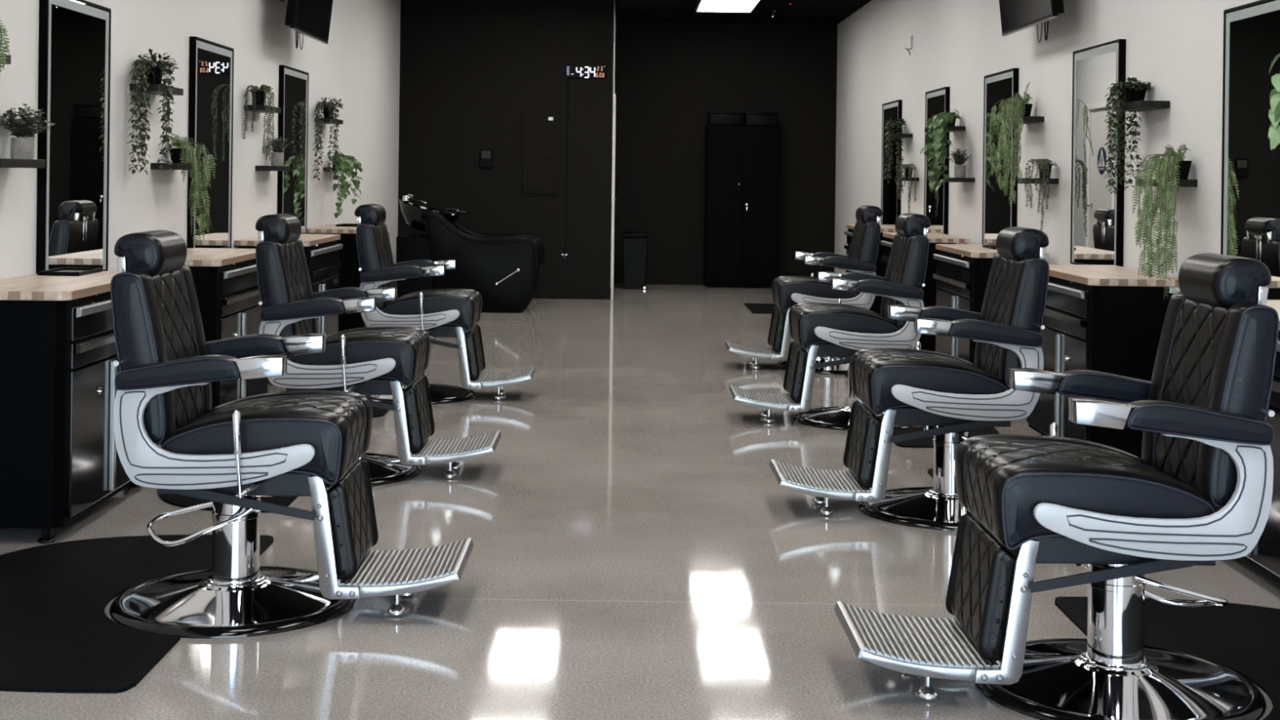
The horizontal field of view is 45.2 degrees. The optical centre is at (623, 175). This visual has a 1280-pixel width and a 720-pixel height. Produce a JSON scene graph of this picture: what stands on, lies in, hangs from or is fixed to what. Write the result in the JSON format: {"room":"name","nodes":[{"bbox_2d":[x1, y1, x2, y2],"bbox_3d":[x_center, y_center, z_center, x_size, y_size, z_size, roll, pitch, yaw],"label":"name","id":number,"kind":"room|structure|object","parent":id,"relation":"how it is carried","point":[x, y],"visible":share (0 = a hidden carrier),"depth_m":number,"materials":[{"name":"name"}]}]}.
{"room":"salon","nodes":[
{"label":"salon","id":0,"kind":"room"},
{"bbox_2d":[0,0,400,279],"bbox_3d":[-2.491,-0.306,8.050,0.150,3.220,22.100,1,0,0],"label":"wall","id":1,"kind":"structure","parent":0,"point":[359,64],"depth_m":9.57,"materials":[{"name":"grey paint"}]},
{"bbox_2d":[0,20,10,75],"bbox_3d":[-2.269,-0.324,5.455,0.169,0.555,0.446,1,0,-22],"label":"fern","id":2,"kind":"object","parent":1,"relation":"attached to","point":[3,29],"visible":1,"depth_m":5.42,"materials":[{"name":"green plant"}]},
{"bbox_2d":[0,158,45,168],"bbox_3d":[-2.350,-0.045,5.845,0.140,0.034,0.430,1,0,0],"label":"shelf","id":3,"kind":"object","parent":1,"relation":"attached to","point":[4,162],"visible":1,"depth_m":5.83,"materials":[{"name":"black wood"}]},
{"bbox_2d":[0,103,55,159],"bbox_3d":[-2.319,-0.171,5.984,0.191,0.217,0.264,1,0,0],"label":"potted shrub","id":4,"kind":"object","parent":3,"relation":"on","point":[23,148],"visible":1,"depth_m":5.96,"materials":[{"name":"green plant"}]},
{"bbox_2d":[10,137,34,159],"bbox_3d":[-2.344,-0.104,5.991,0.086,0.083,0.086,1,0,0],"label":"pot","id":5,"kind":"object","parent":4,"relation":"on","point":[20,148],"depth_m":5.96,"materials":[{"name":"grey concrete"}]},
{"bbox_2d":[35,0,111,273],"bbox_3d":[-2.400,-0.163,6.731,0.036,1.215,0.780,1,0,0],"label":"wall mirror","id":6,"kind":"object","parent":1,"relation":"attached to","point":[74,42],"visible":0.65,"depth_m":6.67,"materials":[{"name":"black mirror"}]},
{"bbox_2d":[125,48,178,174],"bbox_3d":[-2.308,-0.312,7.530,0.215,0.628,0.472,1,0,0],"label":"trailing vine","id":7,"kind":"object","parent":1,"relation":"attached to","point":[153,73],"visible":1,"depth_m":7.50,"materials":[{"name":"green plant"}]},
{"bbox_2d":[145,66,163,84],"bbox_3d":[-2.334,-0.491,7.636,0.096,0.090,0.096,1,0,0],"label":"pot","id":8,"kind":"object","parent":7,"relation":"on","point":[156,77],"depth_m":7.60,"materials":[{"name":"black plastic"}]},
{"bbox_2d":[129,84,183,95],"bbox_3d":[-2.345,-0.429,7.725,0.140,0.034,0.430,1,0,0],"label":"shelf","id":9,"kind":"object","parent":1,"relation":"attached to","point":[155,89],"visible":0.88,"depth_m":7.60,"materials":[{"name":"black wood"}]},
{"bbox_2d":[150,162,200,169],"bbox_3d":[-2.350,-0.045,8.070,0.140,0.034,0.430,1,0,0],"label":"shelf","id":10,"kind":"object","parent":1,"relation":"attached to","point":[153,166],"visible":0.86,"depth_m":7.86,"materials":[{"name":"black wood"}]},
{"bbox_2d":[168,134,216,246],"bbox_3d":[-2.282,0.079,8.055,0.236,0.592,0.349,1,0,0],"label":"fern","id":11,"kind":"object","parent":1,"relation":"attached to","point":[181,154],"visible":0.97,"depth_m":8.09,"materials":[{"name":"green plant"}]},
{"bbox_2d":[168,147,190,163],"bbox_3d":[-2.349,-0.102,8.128,0.090,0.080,0.090,1,0,0],"label":"pot","id":12,"kind":"object","parent":11,"relation":"on","point":[175,152],"depth_m":8.09,"materials":[{"name":"ceramic"}]},
{"bbox_2d":[186,36,234,248],"bbox_3d":[-2.400,-0.163,8.945,0.036,1.215,0.834,1,0,0],"label":"wall mirror","id":13,"kind":"object","parent":1,"relation":"attached to","point":[211,70],"visible":0.7,"depth_m":8.94,"materials":[{"name":"black mirror"}]},
{"bbox_2d":[242,84,275,161],"bbox_3d":[-2.309,-0.328,9.731,0.205,0.486,0.410,1,0,0],"label":"plant","id":14,"kind":"object","parent":1,"relation":"attached to","point":[259,95],"visible":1,"depth_m":9.74,"materials":[{"name":"green plant"}]},
{"bbox_2d":[244,104,280,113],"bbox_3d":[-2.345,-0.429,9.986,0.140,0.034,0.430,1,0,0],"label":"shelf","id":15,"kind":"object","parent":1,"relation":"attached to","point":[259,108],"visible":0.74,"depth_m":9.77,"materials":[{"name":"black wood"}]},
{"bbox_2d":[255,165,290,171],"bbox_3d":[-2.350,-0.045,10.302,0.140,0.034,0.430,1,0,0],"label":"shelf","id":16,"kind":"object","parent":1,"relation":"attached to","point":[279,168],"visible":1,"depth_m":10.09,"materials":[{"name":"black wood"}]},
{"bbox_2d":[264,135,290,165],"bbox_3d":[-2.336,-0.166,10.398,0.158,0.207,0.229,1,0,0],"label":"potted shrub","id":17,"kind":"object","parent":16,"relation":"on","point":[277,158],"visible":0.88,"depth_m":10.37,"materials":[{"name":"ceramic"}]},
{"bbox_2d":[271,152,284,165],"bbox_3d":[-2.344,-0.108,10.396,0.084,0.092,0.084,1,0,0],"label":"pot","id":18,"kind":"object","parent":17,"relation":"on","point":[277,158],"depth_m":10.36,"materials":[{"name":"ceramic"}]},
{"bbox_2d":[276,65,308,234],"bbox_3d":[-2.400,-0.163,11.162,0.036,1.215,0.844,1,0,0],"label":"wall mirror","id":19,"kind":"object","parent":1,"relation":"attached to","point":[293,83],"visible":0.74,"depth_m":11.13,"materials":[{"name":"black mirror"}]},
{"bbox_2d":[278,0,333,49],"bbox_3d":[-2.249,-1.235,10.689,0.306,0.752,1.147,1,0,0],"label":"television","id":20,"kind":"object","parent":1,"relation":"attached to","point":[311,19],"visible":1,"depth_m":10.57,"materials":[{"name":"black plastic"}]},
{"bbox_2d":[312,96,345,180],"bbox_3d":[-2.310,-0.291,11.963,0.205,0.666,0.625,1,0,0],"label":"trailing vine","id":21,"kind":"object","parent":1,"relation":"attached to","point":[328,108],"visible":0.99,"depth_m":11.91,"materials":[{"name":"green plant"}]},
{"bbox_2d":[322,106,333,118],"bbox_3d":[-2.334,-0.491,12.142,0.096,0.090,0.096,1,0,0],"label":"pot","id":22,"kind":"object","parent":21,"relation":"on","point":[326,113],"depth_m":12.11,"materials":[{"name":"ceramic"}]},
{"bbox_2d":[315,118,342,124],"bbox_3d":[-2.345,-0.429,12.239,0.140,0.034,0.430,1,0,0],"label":"shelf","id":23,"kind":"object","parent":1,"relation":"attached to","point":[326,121],"visible":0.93,"depth_m":12.07,"materials":[{"name":"black wood"}]},
{"bbox_2d":[328,151,363,218],"bbox_3d":[-2.277,0.073,12.278,0.282,0.533,0.865,1,0,0],"label":"pothos","id":24,"kind":"object","parent":1,"relation":"attached to","point":[344,162],"visible":0.96,"depth_m":12.22,"materials":[{"name":"green plant"}]},
{"bbox_2d":[397,0,613,299],"bbox_3d":[-1.269,-0.291,16.554,2.295,3.220,0.132,1,0,0],"label":"wall","id":25,"kind":"structure","parent":0,"point":[468,68],"depth_m":16.50,"materials":[{"name":"black paint"}]},
{"bbox_2d":[479,148,493,168],"bbox_3d":[-1.477,-0.180,16.482,0.140,0.204,0.037,1,0,0],"label":"thermostat","id":26,"kind":"object","parent":25,"relation":"attached to","point":[486,154],"visible":1,"depth_m":16.46,"materials":[{"name":"black plastic"}]},
{"bbox_2d":[520,107,559,196],"bbox_3d":[-0.904,-0.245,16.479,0.420,0.948,0.043,1,0,0],"label":"breaker panel","id":27,"kind":"object","parent":25,"relation":"attached to","point":[540,127],"visible":1,"depth_m":16.46,"materials":[{"name":"black paint"}]},
{"bbox_2d":[560,253,568,264],"bbox_3d":[-0.640,0.902,16.483,0.072,0.118,0.035,1,0,0],"label":"power outlet","id":28,"kind":"object","parent":25,"relation":"attached to","point":[564,257],"visible":1,"depth_m":16.49,"materials":[{"name":"black plastic"}]},
{"bbox_2d":[564,65,605,254],"bbox_3d":[-0.420,-0.161,16.484,0.422,2.026,0.032,1,0,0],"label":"digital clock","id":29,"kind":"object","parent":25,"relation":"attached to","point":[572,71],"visible":1,"depth_m":16.47,"materials":[{"name":"black plastic"}]},
{"bbox_2d":[610,0,615,282],"bbox_3d":[-0.181,-0.277,17.701,0.120,3.220,2.398,1,0,0],"label":"wall","id":30,"kind":"structure","parent":0,"point":[614,56],"depth_m":16.52,"materials":[{"name":"grey paint"}]},
{"bbox_2d":[610,93,616,299],"bbox_3d":[-0.135,0.228,17.005,0.105,2.210,0.970,1,0,0],"label":"door","id":31,"kind":"structure","parent":30,"relation":"in","point":[614,199],"depth_m":16.52,"materials":[{"name":"white paint"}]},
{"bbox_2d":[0,284,1279,719],"bbox_3d":[-0.018,1.435,2.600,12.000,0.200,33.200,1,0,0],"label":"floor","id":32,"kind":"structure","parent":0,"point":[638,552],"depth_m":5.29,"materials":[{"name":"concrete"}]},
{"bbox_2d":[0,271,141,543],"bbox_3d":[-2.186,0.858,5.980,0.480,0.900,1.120,1,0,0],"label":"base cabinet","id":33,"kind":"object","parent":32,"relation":"on","point":[60,460],"visible":0.67,"depth_m":5.45,"materials":[{"name":"wood"}]},
{"bbox_2d":[0,271,118,300],"bbox_3d":[-2.191,0.424,5.980,0.460,0.033,1.120,1,0,0],"label":"countertop","id":34,"kind":"structure","parent":33,"relation":"on","point":[32,286],"depth_m":5.68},
{"bbox_2d":[37,267,102,275],"bbox_3d":[-2.285,0.399,6.350,0.170,0.016,0.280,1,0,0],"label":"tray","id":35,"kind":"object","parent":34,"relation":"on","point":[60,271],"visible":1,"depth_m":6.32,"materials":[{"name":"black plastic"}]},
{"bbox_2d":[0,534,273,693],"bbox_3d":[-1.726,1.308,4.750,0.930,0.011,1.679,1,0,0],"label":"floor mat","id":36,"kind":"object","parent":32,"relation":"on","point":[57,635],"visible":0.8,"depth_m":4.59,"materials":[{"name":"black rubber"}]},
{"bbox_2d":[184,248,267,408],"bbox_3d":[-2.186,0.858,8.010,0.480,0.900,1.120,1,0,0],"label":"base cabinet","id":37,"kind":"object","parent":32,"relation":"on","point":[225,280],"visible":0.3,"depth_m":7.71,"materials":[{"name":"wood"}]},
{"bbox_2d":[184,248,255,266],"bbox_3d":[-2.191,0.424,8.010,0.460,0.033,1.120,1,0,0],"label":"countertop","id":38,"kind":"structure","parent":37,"relation":"on","point":[207,257],"depth_m":7.85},
{"bbox_2d":[159,494,297,512],"bbox_3d":[-1.647,1.309,6.840,0.620,0.011,1.679,1,0,0],"label":"floor mat","id":39,"kind":"object","parent":32,"relation":"on","point":[178,500],"visible":0.16,"depth_m":6.16,"materials":[{"name":"black rubber"}]},
{"bbox_2d":[234,233,342,359],"bbox_3d":[-2.186,0.858,10.110,0.480,0.900,1.120,1,0,0],"label":"base cabinet","id":40,"kind":"object","parent":32,"relation":"on","point":[322,251],"visible":0.3,"depth_m":10.04,"materials":[{"name":"wood"}]},
{"bbox_2d":[234,233,340,246],"bbox_3d":[-2.191,0.424,10.110,0.460,0.033,1.120,1,0,0],"label":"countertop","id":41,"kind":"structure","parent":40,"relation":"on","point":[308,240],"depth_m":9.85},
{"bbox_2d":[109,230,473,638],"bbox_3d":[-1.021,0.751,4.750,1.084,1.143,0.740,1,0,0],"label":"barber chair","id":42,"kind":"object","parent":32,"relation":"on","point":[231,455],"visible":1,"depth_m":4.54,"materials":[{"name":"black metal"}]},
{"bbox_2d":[306,223,389,331],"bbox_3d":[-2.186,0.858,12.210,0.480,0.900,1.120,1,0,0],"label":"base cabinet","id":43,"kind":"object","parent":32,"relation":"on","point":[349,274],"visible":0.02,"depth_m":11.67,"materials":[{"name":"wood"}]},
{"bbox_2d":[306,223,386,233],"bbox_3d":[-2.191,0.424,12.210,0.460,0.033,1.120,1,0,0],"label":"countertop","id":44,"kind":"structure","parent":43,"relation":"on","point":[329,228],"depth_m":11.65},
{"bbox_2d":[255,213,502,488],"bbox_3d":[-1.097,0.750,6.840,1.084,1.143,0.740,1,0,0],"label":"barber chair","id":45,"kind":"object","parent":32,"relation":"on","point":[374,360],"visible":0.87,"depth_m":6.61,"materials":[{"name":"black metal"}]},
{"bbox_2d":[371,402,392,417],"bbox_3d":[-1.627,1.309,9.200,0.620,0.011,1.679,1,0,0],"label":"floor mat","id":46,"kind":"object","parent":32,"relation":"on","point":[376,412],"visible":0.02,"depth_m":8.49,"materials":[{"name":"black rubber"}]},
{"bbox_2d":[354,204,535,404],"bbox_3d":[-1.077,0.750,9.200,1.084,1.143,0.740,1,0,0],"label":"barber chair","id":47,"kind":"object","parent":32,"relation":"on","point":[440,313],"visible":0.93,"depth_m":8.96,"materials":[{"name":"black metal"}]},
{"bbox_2d":[395,194,545,312],"bbox_3d":[-1.504,0.752,15.091,1.426,1.128,0.778,1,0,0],"label":"chair","id":48,"kind":"object","parent":32,"relation":"on","point":[504,268],"visible":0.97,"depth_m":14.75,"materials":[{"name":"leather"}]},
{"bbox_2d":[402,194,421,201],"bbox_3d":[-2.066,0.220,14.946,0.175,0.077,0.107,1,0,0],"label":"mixer tap","id":49,"kind":"object","parent":48,"relation":"on","point":[410,196],"depth_m":14.94,"materials":[{"name":"silver metal"}]},
{"bbox_2d":[399,199,460,231],"bbox_3d":[-1.911,0.401,15.115,0.602,0.330,0.540,1,0,0],"label":"basin","id":50,"kind":"object","parent":48,"relation":"in","point":[411,212],"depth_m":14.96,"materials":[{"name":"black ceramic"}]},
{"bbox_2d":[622,231,648,288],"bbox_3d":[0.127,1.006,18.198,0.304,0.662,0.375,1,0,0],"label":"trash bin","id":51,"kind":"object","parent":32,"relation":"on","point":[634,243],"visible":1,"depth_m":18.03,"materials":[{"name":"black plastic"}]},
{"bbox_2d":[703,125,779,288],"bbox_3d":[1.423,0.382,18.637,0.867,1.942,0.507,1,0,0],"label":"door","id":52,"kind":"structure","parent":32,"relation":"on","point":[741,180],"depth_m":18.42,"materials":[{"name":"wood"}]},
{"bbox_2d":[706,111,742,125],"bbox_3d":[1.220,-0.678,18.630,0.414,0.173,0.370,1,0,0],"label":"storage bin","id":53,"kind":"object","parent":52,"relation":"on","point":[714,117],"visible":0.93,"depth_m":18.46,"materials":[{"name":"black plastic"}]},
{"bbox_2d":[742,111,778,126],"bbox_3d":[1.653,-0.672,18.630,0.414,0.173,0.370,1,0,0],"label":"storage bin","id":54,"kind":"object","parent":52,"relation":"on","point":[750,118],"visible":0.88,"depth_m":18.46,"materials":[{"name":"black plastic"}]},
{"bbox_2d":[743,302,787,314],"bbox_3d":[1.693,1.351,15.550,0.880,0.011,1.100,1,0,0],"label":"floor mat","id":55,"kind":"object","parent":32,"relation":"on","point":[753,308],"visible":0.36,"depth_m":15.52,"materials":[{"name":"black rubber"}]},
{"bbox_2d":[724,204,882,374],"bbox_3d":[1.268,0.779,10.800,1.084,1.143,0.740,1,0,0],"label":"barber chair","id":56,"kind":"object","parent":32,"relation":"on","point":[788,291],"visible":0.81,"depth_m":10.56,"materials":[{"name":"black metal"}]},
{"bbox_2d":[728,213,930,431],"bbox_3d":[1.138,0.778,8.470,1.084,1.143,0.740,1,0,0],"label":"barber chair","id":57,"kind":"object","parent":32,"relation":"on","point":[826,329],"visible":0.95,"depth_m":8.24,"materials":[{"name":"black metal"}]},
{"bbox_2d":[844,224,896,315],"bbox_3d":[2.299,0.914,13.910,0.480,0.900,1.120,1,0,0],"label":"base cabinet","id":58,"kind":"object","parent":32,"relation":"on","point":[876,306],"visible":0.12,"depth_m":13.37,"materials":[{"name":"wood"}]},
{"bbox_2d":[846,224,896,232],"bbox_3d":[2.314,0.480,13.910,0.460,0.033,1.120,1,0,0],"label":"countertop","id":59,"kind":"structure","parent":58,"relation":"on","point":[884,228],"depth_m":13.68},
{"bbox_2d":[768,226,1048,531],"bbox_3d":[1.153,0.778,6.200,1.084,1.143,0.740,1,0,0],"label":"barber chair","id":60,"kind":"object","parent":32,"relation":"on","point":[955,395],"visible":0.95,"depth_m":5.98,"materials":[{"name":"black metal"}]},
{"bbox_2d":[880,232,969,351],"bbox_3d":[2.299,0.914,11.860,0.480,0.900,1.120,1,0,0],"label":"base cabinet","id":61,"kind":"object","parent":32,"relation":"on","point":[927,342],"visible":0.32,"depth_m":11.32,"materials":[{"name":"wood"}]},
{"bbox_2d":[883,232,969,243],"bbox_3d":[2.314,0.480,11.860,0.460,0.033,1.120,1,0,0],"label":"countertop","id":62,"kind":"structure","parent":61,"relation":"on","point":[932,237],"depth_m":11.37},
{"bbox_2d":[892,426,999,448],"bbox_3d":[1.673,1.351,8.470,0.620,0.011,1.679,1,0,0],"label":"floor mat","id":63,"kind":"object","parent":32,"relation":"on","point":[927,442],"visible":0.13,"depth_m":7.95,"materials":[{"name":"black rubber"}]},
{"bbox_2d":[927,468,1019,556],"bbox_3d":[1.688,1.351,6.200,0.620,0.011,1.679,1,0,0],"label":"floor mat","id":64,"kind":"object","parent":32,"relation":"on","point":[930,471],"visible":0.02,"depth_m":5.53,"materials":[{"name":"black rubber"}]},
{"bbox_2d":[933,244,1048,390],"bbox_3d":[2.299,0.914,9.760,0.480,0.900,1.120,1,0,0],"label":"base cabinet","id":65,"kind":"object","parent":32,"relation":"on","point":[962,277],"visible":0.38,"depth_m":9.55,"materials":[{"name":"wood"}]},
{"bbox_2d":[935,244,1048,258],"bbox_3d":[2.314,0.480,9.760,0.460,0.033,1.120,1,0,0],"label":"countertop","id":66,"kind":"structure","parent":65,"relation":"on","point":[974,251],"depth_m":9.58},
{"bbox_2d":[834,253,1279,719],"bbox_3d":[1.131,0.778,4.060,1.084,1.143,0.740,1,0,0],"label":"barber chair","id":67,"kind":"object","parent":32,"relation":"on","point":[1119,515],"visible":1,"depth_m":3.87,"materials":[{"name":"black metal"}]},
{"bbox_2d":[1026,264,1180,457],"bbox_3d":[2.299,0.914,7.430,0.480,0.900,1.120,1,0,0],"label":"base cabinet","id":68,"kind":"object","parent":32,"relation":"on","point":[1103,318],"visible":0.51,"depth_m":6.91,"materials":[{"name":"wood"}]},
{"bbox_2d":[1048,264,1178,286],"bbox_3d":[2.314,0.480,7.430,0.460,0.033,1.120,1,0,0],"label":"countertop","id":69,"kind":"structure","parent":68,"relation":"on","point":[1087,274],"depth_m":7.11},
{"bbox_2d":[1054,596,1279,719],"bbox_3d":[1.821,1.352,4.060,0.930,0.011,1.679,1,0,0],"label":"floor mat","id":70,"kind":"object","parent":32,"relation":"on","point":[1244,639],"visible":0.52,"depth_m":4.52,"materials":[{"name":"black rubber"}]},
{"bbox_2d":[1213,299,1279,582],"bbox_3d":[2.299,0.914,5.180,0.480,0.900,1.120,1,0,0],"label":"base cabinet","id":71,"kind":"object","parent":32,"relation":"on","point":[1264,556],"visible":0.04,"depth_m":4.93,"materials":[{"name":"wood"}]},
{"bbox_2d":[1266,299,1279,330],"bbox_3d":[2.314,0.480,5.180,0.460,0.033,1.120,1,0,0],"label":"countertop","id":72,"kind":"structure","parent":71,"relation":"on","point":[1275,304],"depth_m":5.50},
{"bbox_2d":[613,22,837,276],"bbox_3d":[0.093,-0.274,19.000,5.020,3.220,0.200,1,0,0],"label":"wall","id":73,"kind":"structure","parent":0,"point":[668,76],"depth_m":18.90,"materials":[{"name":"black paint"}]},
{"bbox_2d":[613,274,817,284],"bbox_3d":[1.222,1.290,18.894,2.725,0.120,0.012,1,0,0],"label":"baseboard","id":74,"kind":"structure","parent":73,"relation":"attached to","point":[673,279],"depth_m":18.89,"materials":[{"name":"black paint"}]},
{"bbox_2d":[614,0,871,24],"bbox_3d":[0.115,-1.959,8.100,5.420,0.150,22.200,1,0,0],"label":"ceiling","id":75,"kind":"structure","parent":0,"point":[802,11],"depth_m":17.68,"materials":[{"name":"black paint"}]},
{"bbox_2d":[695,0,760,12],"bbox_3d":[1.123,-1.856,16.750,0.636,0.030,1.236,1,0,0],"label":"recessed light","id":76,"kind":"object","parent":75,"relation":"in","point":[703,6],"visible":1,"depth_m":16.80,"materials":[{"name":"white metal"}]},
{"bbox_2d":[834,0,1259,276],"bbox_3d":[2.678,-0.241,8.050,0.150,3.220,22.100,1,0,0],"label":"wall","id":77,"kind":"structure","parent":0,"point":[1175,46],"depth_m":9.73,"materials":[{"name":"grey paint"}]},
{"bbox_2d":[880,99,902,224],"bbox_3d":[2.583,-0.100,14.868,0.036,1.215,0.908,1,0,0],"label":"wall mirror","id":78,"kind":"object","parent":77,"relation":"attached to","point":[891,205],"visible":0.58,"depth_m":14.83,"materials":[{"name":"black mirror"}]},
{"bbox_2d":[882,117,906,199],"bbox_3d":[2.471,-0.154,14.070,0.203,0.759,0.629,1,0,12],"label":"trailing vine","id":79,"kind":"object","parent":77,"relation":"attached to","point":[895,126],"visible":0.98,"depth_m":13.98,"materials":[{"name":"green plant"}]},
{"bbox_2d":[891,125,900,133],"bbox_3d":[2.521,-0.420,14.260,0.096,0.090,0.096,1,0,0],"label":"pot","id":80,"kind":"object","parent":79,"relation":"on","point":[895,126],"depth_m":14.22,"materials":[{"name":"black plastic"}]},
{"bbox_2d":[888,133,912,138],"bbox_3d":[2.535,-0.358,14.080,0.140,0.034,0.430,1,0,0],"label":"shelf","id":81,"kind":"object","parent":77,"relation":"attached to","point":[898,135],"visible":0.89,"depth_m":13.87,"materials":[{"name":"black wood"}]},
{"bbox_2d":[894,177,919,181],"bbox_3d":[2.530,0.036,13.756,0.140,0.034,0.430,1,0,0],"label":"shelf","id":82,"kind":"object","parent":77,"relation":"attached to","point":[895,178],"visible":0.89,"depth_m":13.54,"materials":[{"name":"black wood"}]},
{"bbox_2d":[897,164,916,213],"bbox_3d":[2.464,0.126,13.390,0.166,0.458,0.682,1,0,10],"label":"plant","id":83,"kind":"object","parent":77,"relation":"attached to","point":[908,170],"visible":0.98,"depth_m":13.30,"materials":[{"name":"green plant"}]},
{"bbox_2d":[924,86,950,235],"bbox_3d":[2.583,-0.100,12.713,0.036,1.215,0.827,1,0,0],"label":"wall mirror","id":84,"kind":"object","parent":77,"relation":"attached to","point":[937,101],"visible":0.64,"depth_m":12.61,"materials":[{"name":"black mirror"}]},
{"bbox_2d":[920,109,960,192],"bbox_3d":[2.371,-0.186,11.685,0.285,0.645,0.651,1,0,24],"label":"pothos","id":85,"kind":"object","parent":77,"relation":"attached to","point":[937,137],"visible":1,"depth_m":11.62,"materials":[{"name":"green plant"}]},
{"bbox_2d":[946,117,955,125],"bbox_3d":[2.520,-0.408,11.862,0.070,0.065,0.070,1,0,0],"label":"pot","id":86,"kind":"object","parent":85,"relation":"on","point":[953,122],"depth_m":11.83,"materials":[{"name":"ceramic"}]},
{"bbox_2d":[944,125,965,132],"bbox_3d":[2.535,-0.358,11.938,0.140,0.034,0.430,1,0,0],"label":"shelf","id":87,"kind":"object","parent":77,"relation":"attached to","point":[951,128],"visible":0.71,"depth_m":11.72,"materials":[{"name":"black wood"}]},
{"bbox_2d":[944,177,975,182],"bbox_3d":[2.530,0.036,11.597,0.140,0.034,0.430,1,0,0],"label":"shelf","id":88,"kind":"object","parent":77,"relation":"attached to","point":[949,180],"visible":0.81,"depth_m":11.38,"materials":[{"name":"black wood"}]},
{"bbox_2d":[946,148,971,177],"bbox_3d":[2.513,-0.092,11.517,0.159,0.220,0.200,1,0,-14],"label":"potted shrub","id":89,"kind":"object","parent":88,"relation":"on","point":[959,157],"visible":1,"depth_m":11.49,"materials":[{"name":"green plant"}]},
{"bbox_2d":[954,164,965,177],"bbox_3d":[2.516,-0.029,11.515,0.084,0.095,0.084,1,0,0],"label":"pot","id":90,"kind":"object","parent":89,"relation":"on","point":[959,170],"depth_m":11.48,"materials":[{"name":"grey concrete"}]},
{"bbox_2d":[982,67,1018,244],"bbox_3d":[2.583,-0.100,10.571,0.036,1.215,0.835,1,0,0],"label":"wall mirror","id":91,"kind":"object","parent":77,"relation":"attached to","point":[997,215],"visible":0.69,"depth_m":10.62,"materials":[{"name":"black mirror"}]},
{"bbox_2d":[1009,115,1044,124],"bbox_3d":[2.535,-0.348,9.740,0.140,0.034,0.430,1,0,0],"label":"shelf","id":92,"kind":"object","parent":77,"relation":"attached to","point":[1026,119],"visible":0.74,"depth_m":9.52,"materials":[{"name":"black wood"}]},
{"bbox_2d":[985,82,1032,206],"bbox_3d":[2.428,-0.196,9.574,0.290,0.776,0.456,1,0,0],"label":"fern","id":93,"kind":"object","parent":92,"relation":"on","point":[1019,106],"visible":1,"depth_m":9.53,"materials":[{"name":"green plant"}]},
{"bbox_2d":[1015,103,1032,115],"bbox_3d":[2.530,-0.408,9.736,0.090,0.085,0.090,1,0,0],"label":"pot","id":94,"kind":"object","parent":93,"relation":"on","point":[1028,107],"depth_m":9.70,"materials":[{"name":"black plastic"}]},
{"bbox_2d":[999,0,1064,42],"bbox_3d":[2.474,-1.159,9.184,0.277,0.758,1.159,1,0,0],"label":"television","id":95,"kind":"object","parent":77,"relation":"attached to","point":[1016,15],"visible":1,"depth_m":9.13,"materials":[{"name":"black plastic"}]},
{"bbox_2d":[1017,177,1058,184],"bbox_3d":[2.530,0.036,9.408,0.140,0.034,0.430,1,0,0],"label":"shelf","id":96,"kind":"object","parent":77,"relation":"attached to","point":[1055,181],"visible":0.56,"depth_m":9.19,"materials":[{"name":"black wood"}]},
{"bbox_2d":[1023,158,1056,231],"bbox_3d":[2.457,0.130,9.118,0.185,0.456,0.387,1,0,22],"label":"plant","id":97,"kind":"object","parent":77,"relation":"attached to","point":[1044,168],"visible":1,"depth_m":9.05,"materials":[{"name":"green plant"}]},
{"bbox_2d":[1070,39,1126,266],"bbox_3d":[2.583,-0.100,8.401,0.036,1.215,0.826,1,0,0],"label":"wall mirror","id":98,"kind":"object","parent":77,"relation":"attached to","point":[1097,215],"visible":0.77,"depth_m":8.39,"materials":[{"name":"black mirror"}]},
{"bbox_2d":[1103,76,1152,194],"bbox_3d":[2.483,-0.196,7.610,0.232,0.581,0.244,1,0,0],"label":"trailing vine","id":99,"kind":"object","parent":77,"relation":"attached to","point":[1136,93],"visible":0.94,"depth_m":7.61,"materials":[{"name":"green plant"}]},
{"bbox_2d":[1122,88,1146,102],"bbox_3d":[2.530,-0.393,7.622,0.094,0.075,0.094,1,0,0],"label":"pot","id":100,"kind":"object","parent":99,"relation":"on","point":[1130,95],"depth_m":7.58,"materials":[{"name":"black plastic"}]},
{"bbox_2d":[1112,100,1170,111],"bbox_3d":[2.534,-0.338,7.544,0.140,0.034,0.430,1,0,0],"label":"shelf","id":101,"kind":"object","parent":77,"relation":"attached to","point":[1140,105],"visible":0.8,"depth_m":7.35,"materials":[{"name":"black wood"}]},
{"bbox_2d":[1130,142,1191,298],"bbox_3d":[2.466,0.243,7.051,0.221,0.788,0.481,1,0,3],"label":"fern","id":102,"kind":"object","parent":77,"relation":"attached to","point":[1174,166],"visible":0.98,"depth_m":6.95,"materials":[{"name":"green plant"}]},
{"bbox_2d":[1163,160,1191,179],"bbox_3d":[2.526,-0.024,7.024,0.100,0.085,0.100,1,0,0],"label":"pot","id":103,"kind":"object","parent":102,"relation":"on","point":[1184,168],"depth_m":6.98,"materials":[{"name":"black plastic"}]},
{"bbox_2d":[1135,178,1197,186],"bbox_3d":[2.530,0.036,7.184,0.140,0.034,0.430,1,0,0],"label":"shelf","id":104,"kind":"object","parent":77,"relation":"attached to","point":[1183,183],"visible":0.56,"depth_m":6.97,"materials":[{"name":"black wood"}]},
{"bbox_2d":[1220,0,1279,299],"bbox_3d":[2.583,-0.100,6.178,0.036,1.215,0.840,1,0,0],"label":"wall mirror","id":105,"kind":"object","parent":77,"relation":"attached to","point":[1251,170],"visible":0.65,"depth_m":6.30,"materials":[{"name":"black mirror"}]},
{"bbox_2d":[1267,53,1279,150],"bbox_3d":[2.424,-0.238,5.292,0.412,0.564,0.206,1,0,34],"label":"pothos","id":106,"kind":"object","parent":77,"relation":"attached to","point":[1273,134],"visible":1,"depth_m":5.39,"materials":[{"name":"green plant"}]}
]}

